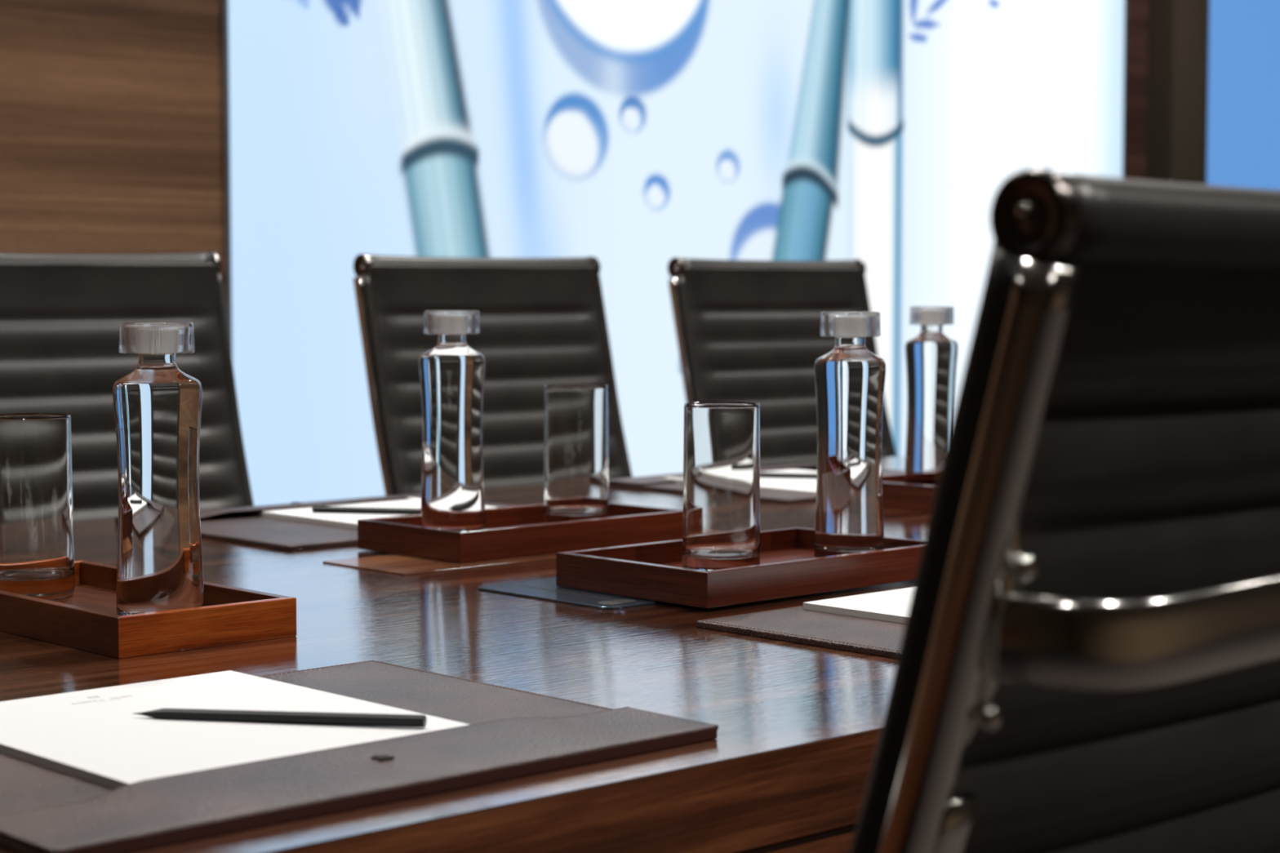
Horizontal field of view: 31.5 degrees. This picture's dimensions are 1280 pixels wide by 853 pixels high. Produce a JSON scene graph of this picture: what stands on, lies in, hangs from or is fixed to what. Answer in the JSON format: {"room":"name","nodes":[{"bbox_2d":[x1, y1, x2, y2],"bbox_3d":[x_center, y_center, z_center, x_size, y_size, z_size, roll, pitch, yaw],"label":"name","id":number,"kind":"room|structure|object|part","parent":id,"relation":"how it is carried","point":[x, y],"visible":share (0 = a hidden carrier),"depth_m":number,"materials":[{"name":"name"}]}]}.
{"room":"conference room","nodes":[
{"label":"conference room","id":0,"kind":"room"},
{"bbox_2d":[0,0,1149,316],"bbox_3d":[-1.813,-0.723,3.917,9.150,3.000,0.100,-3,5,-43],"label":"wall","id":1,"kind":"structure","parent":0,"point":[112,112],"depth_m":4.57,"materials":[{"name":"brown wood"}]},
{"bbox_2d":[222,0,1127,506],"bbox_3d":[0.303,-0.693,5.824,3.201,2.540,0.011,-3,5,-43],"label":"mural","id":2,"kind":"object","parent":1,"relation":"attached to","point":[633,136],"visible":0.42,"depth_m":5.52,"materials":[{"name":"blue"}]},
{"bbox_3d":[1.615,0.915,2.583,12.200,0.100,6.678,-3,5,-43],"label":"floor","id":3,"kind":"structure","parent":0,"visible":0},
{"bbox_2d":[0,252,253,522],"bbox_3d":[-0.610,0.301,3.006,0.615,1.071,0.665,-3,5,-43],"label":"office chair","id":4,"kind":"object","parent":3,"relation":"on","point":[61,315],"visible":0.26,"depth_m":3.19,"materials":[{"name":"black leather"}]},
{"bbox_2d":[0,455,930,852],"bbox_3d":[-0.281,0.525,2.095,6.200,0.740,1.489,-3,5,-43],"label":"conference table","id":5,"kind":"object","parent":3,"relation":"on","point":[787,769],"visible":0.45,"depth_m":1.65,"materials":[{"name":"brown wood"}]},
{"bbox_2d":[0,560,296,658],"bbox_3d":[-0.454,0.150,1.908,0.163,0.032,0.342,-3,5,-43],"label":"serving tray","id":6,"kind":"object","parent":5,"relation":"on","point":[86,620],"visible":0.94,"depth_m":1.80,"materials":[{"name":"brown wood"}]},
{"bbox_2d":[0,413,75,599],"bbox_3d":[-0.534,0.070,1.989,0.073,0.159,0.073,-3,5,-43],"label":"drinking glass","id":7,"kind":"object","parent":6,"relation":"on","point":[37,542],"visible":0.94,"depth_m":1.96,"materials":[{"name":"clear glass"}]},
{"bbox_2d":[112,321,204,615],"bbox_3d":[-0.383,0.039,1.806,0.070,0.244,0.070,2,4,34],"label":"bottle","id":8,"kind":"object","parent":6,"relation":"on","point":[157,406],"visible":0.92,"depth_m":1.78,"materials":[{"name":"clear glass"}]},
{"bbox_2d":[114,493,516,551],"bbox_3d":[-0.331,0.107,2.714,0.462,0.015,0.365,-3,5,-43],"label":"desk pad","id":9,"kind":"object","parent":5,"relation":"on","point":[234,525],"visible":0.47,"depth_m":2.59,"materials":[{"name":"brown leather"}]},
{"bbox_2d":[250,497,497,528],"bbox_3d":[-0.281,0.106,2.722,0.242,0.006,0.300,-3,5,-43],"label":"notepad","id":10,"kind":"object","parent":9,"relation":"on","point":[305,514],"visible":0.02,"depth_m":2.70,"materials":[{"name":"white paper"}]},
{"bbox_2d":[311,506,420,515],"bbox_3d":[-0.299,0.100,2.699,0.190,0.008,0.008,1,4,11],"label":"pencil","id":11,"kind":"object","parent":10,"relation":"on","point":[315,508],"visible":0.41,"depth_m":2.70,"materials":[{"name":"black paint"}]},
{"bbox_2d":[0,660,718,852],"bbox_3d":[-0.243,0.191,1.402,0.462,0.015,0.365,-3,5,-43],"label":"desk pad","id":12,"kind":"object","parent":5,"relation":"on","point":[510,733],"visible":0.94,"depth_m":1.29,"materials":[{"name":"brown leather"}]},
{"bbox_2d":[0,670,469,789],"bbox_3d":[-0.277,0.188,1.420,0.242,0.006,0.300,-3,5,-43],"label":"notepad","id":13,"kind":"object","parent":12,"relation":"on","point":[94,735],"visible":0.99,"depth_m":1.40,"materials":[{"name":"white paper"}]},
{"bbox_2d":[133,708,426,727],"bbox_3d":[-0.227,0.182,1.419,0.192,0.008,0.007,0,3,11],"label":"pencil","id":14,"kind":"object","parent":13,"relation":"on","point":[217,715],"visible":1,"depth_m":1.41,"materials":[{"name":"black paint"}]},
{"bbox_2d":[322,553,555,575],"bbox_3d":[-0.113,0.132,2.426,0.451,0.002,0.138,-3,5,-43],"label":"hatch","id":15,"kind":"object","parent":5,"relation":"on","point":[397,564],"visible":0.44,"depth_m":2.30,"materials":[{"name":"brown wood"}]},
{"bbox_2d":[357,502,682,563],"bbox_3d":[-0.123,0.112,2.477,0.327,0.032,0.176,-3,5,-43],"label":"serving tray","id":16,"kind":"object","parent":15,"relation":"on","point":[518,531],"visible":0.73,"depth_m":2.40,"materials":[{"name":"brown wood"}]},
{"bbox_2d":[418,310,485,531],"bbox_3d":[-0.199,-0.001,2.403,0.070,0.244,0.070,2,4,34],"label":"bottle","id":17,"kind":"object","parent":16,"relation":"on","point":[452,373],"visible":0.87,"depth_m":2.38,"materials":[{"name":"clear glass"}]},
{"bbox_2d":[543,384,608,523],"bbox_3d":[-0.071,0.034,2.522,0.073,0.159,0.073,-3,5,-43],"label":"drinking glass","id":18,"kind":"object","parent":16,"relation":"on","point":[576,453],"visible":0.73,"depth_m":2.49,"materials":[{"name":"clear glass"}]},
{"bbox_2d":[478,577,665,609],"bbox_3d":[0.015,0.149,2.155,0.294,0.003,0.191,-3,5,-43],"label":"panel","id":19,"kind":"object","parent":5,"relation":"on","point":[545,588],"visible":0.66,"depth_m":2.07,"materials":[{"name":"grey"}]},
{"bbox_3d":[0.008,0.147,2.163,0.220,0.001,0.125,-3,5,-43],"label":"lid","id":20,"kind":"part","parent":19,"relation":"part of","materials":[{"name":"grey"}]},
{"bbox_2d":[555,527,924,608],"bbox_3d":[0.110,0.131,2.159,0.330,0.032,0.200,-3,5,-43],"label":"serving tray","id":21,"kind":"object","parent":5,"relation":"on","point":[788,567],"visible":0.72,"depth_m":2.08,"materials":[{"name":"brown wood"}]},
{"bbox_2d":[682,401,759,571],"bbox_3d":[0.076,0.059,2.118,0.073,0.159,0.073,-3,5,-43],"label":"drinking glass","id":22,"kind":"object","parent":21,"relation":"on","point":[721,511],"visible":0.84,"depth_m":2.09,"materials":[{"name":"clear glass"}]},
{"bbox_2d":[813,311,885,557],"bbox_3d":[0.206,0.009,2.228,0.070,0.244,0.070,2,4,34],"label":"bottle","id":23,"kind":"object","parent":21,"relation":"on","point":[850,379],"visible":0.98,"depth_m":2.20,"materials":[{"name":"clear glass"}]},
{"bbox_2d":[608,462,904,503],"bbox_3d":[0.237,0.075,3.230,0.462,0.015,0.365,-3,5,-43],"label":"desk pad","id":24,"kind":"object","parent":5,"relation":"on","point":[655,482],"visible":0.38,"depth_m":3.16,"materials":[{"name":"brown leather"}]},
{"bbox_2d":[662,468,817,495],"bbox_3d":[0.223,0.077,3.180,0.242,0.006,0.300,-3,5,-43],"label":"notepad","id":25,"kind":"object","parent":24,"relation":"on","point":[807,486],"visible":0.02,"depth_m":3.11,"materials":[{"name":"white paper"}]},
{"bbox_2d":[760,472,817,479],"bbox_3d":[0.237,0.070,3.188,0.192,0.008,0.007,1,4,14],"label":"pencil","id":26,"kind":"object","parent":25,"relation":"on","point":[772,475],"visible":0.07,"depth_m":3.19,"materials":[{"name":"black paint"}]},
{"bbox_2d":[696,605,905,658],"bbox_3d":[0.339,0.158,1.912,0.462,0.015,0.365,-3,5,-43],"label":"desk pad","id":27,"kind":"object","parent":5,"relation":"on","point":[797,624],"visible":0.12,"depth_m":1.84,"materials":[{"name":"brown leather"}]},
{"bbox_2d":[803,586,913,623],"bbox_3d":[0.331,0.156,1.927,0.242,0.006,0.300,-3,5,-43],"label":"notepad","id":28,"kind":"object","parent":27,"relation":"on","point":[891,606],"visible":0.04,"depth_m":1.94,"materials":[{"name":"white paper"}]},
{"bbox_2d":[882,473,936,511],"bbox_3d":[0.441,0.081,3.004,0.330,0.032,0.172,-3,5,-43],"label":"serving tray","id":29,"kind":"object","parent":5,"relation":"on","point":[897,494],"visible":0.03,"depth_m":2.88,"materials":[{"name":"brown wood"}]},
{"bbox_2d":[904,306,958,486],"bbox_3d":[0.388,-0.038,3.023,0.070,0.244,0.070,-2,4,-30],"label":"bottle","id":30,"kind":"object","parent":29,"relation":"on","point":[931,356],"visible":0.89,"depth_m":3.00,"materials":[{"name":"clear glass"}]},
{"bbox_2d":[353,253,632,496],"bbox_3d":[-0.061,0.269,3.518,0.615,1.071,0.665,-3,5,-43],"label":"office chair","id":31,"kind":"object","parent":3,"relation":"on","point":[543,321],"visible":0.32,"depth_m":3.67,"materials":[{"name":"black leather"}]},
{"bbox_3d":[-0.241,0.091,3.351,0.018,0.627,0.596,-3,5,-43],"label":"rail","id":32,"kind":"part","parent":31,"relation":"part of","materials":[{"name":"silver metal"}]},
{"bbox_2d":[667,257,896,466],"bbox_3d":[0.435,0.239,3.981,0.615,1.071,0.665,-3,5,-43],"label":"office chair","id":33,"kind":"object","parent":3,"relation":"on","point":[746,331],"visible":0.25,"depth_m":4.10,"materials":[{"name":"black leather"}]},
{"bbox_3d":[0.255,0.062,3.814,0.018,0.627,0.596,-3,5,-43],"label":"rail","id":34,"kind":"part","parent":33,"relation":"part of","materials":[{"name":"silver metal"}]},
{"bbox_2d":[848,168,1279,852],"bbox_3d":[0.120,0.408,1.317,0.615,1.071,0.686,-3,5,-43],"label":"office chair","id":35,"kind":"object","parent":3,"relation":"on","point":[1088,661],"visible":1,"depth_m":0.96,"materials":[{"name":"black leather"}]},
{"bbox_3d":[-0.045,0.231,1.133,0.018,0.627,0.625,-3,5,-43],"label":"rail","id":36,"kind":"part","parent":35,"relation":"part of","materials":[{"name":"silver metal"}]},
{"bbox_3d":[2.738,-0.991,8.161,2.793,3.000,0.100,-3,5,-43],"label":"wall","id":37,"kind":"structure","parent":0,"visible":0},
{"bbox_2d":[1146,0,1150,180],"bbox_3d":[1.603,-0.927,7.144,0.257,3.000,0.040,-3,5,-43],"label":"trim","id":38,"kind":"structure","parent":37,"relation":"attached to","point":[1149,0],"depth_m":7.09,"materials":[{"name":"black"}]},
{"bbox_2d":[1147,0,1204,184],"bbox_3d":[1.668,-0.927,7.142,0.165,3.000,0.130,-3,5,-43],"label":"window frame","id":39,"kind":"structure","parent":37,"relation":"attached to","point":[1176,27],"depth_m":7.07,"materials":[{"name":"brown wood"}]},
{"bbox_2d":[1201,0,1279,190],"bbox_3d":[2.649,-0.881,7.995,2.420,2.260,0.030,-3,5,-43],"label":"window","id":40,"kind":"structure","parent":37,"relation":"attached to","point":[1241,113],"depth_m":7.31,"materials":[{"name":"blue glass"}]},
{"bbox_3d":[2.649,-0.881,7.995,2.420,2.260,0.030,-3,5,-43],"label":"frame","id":41,"kind":"part","parent":40,"relation":"part of","materials":[{"name":"brown wood"}]}
]}

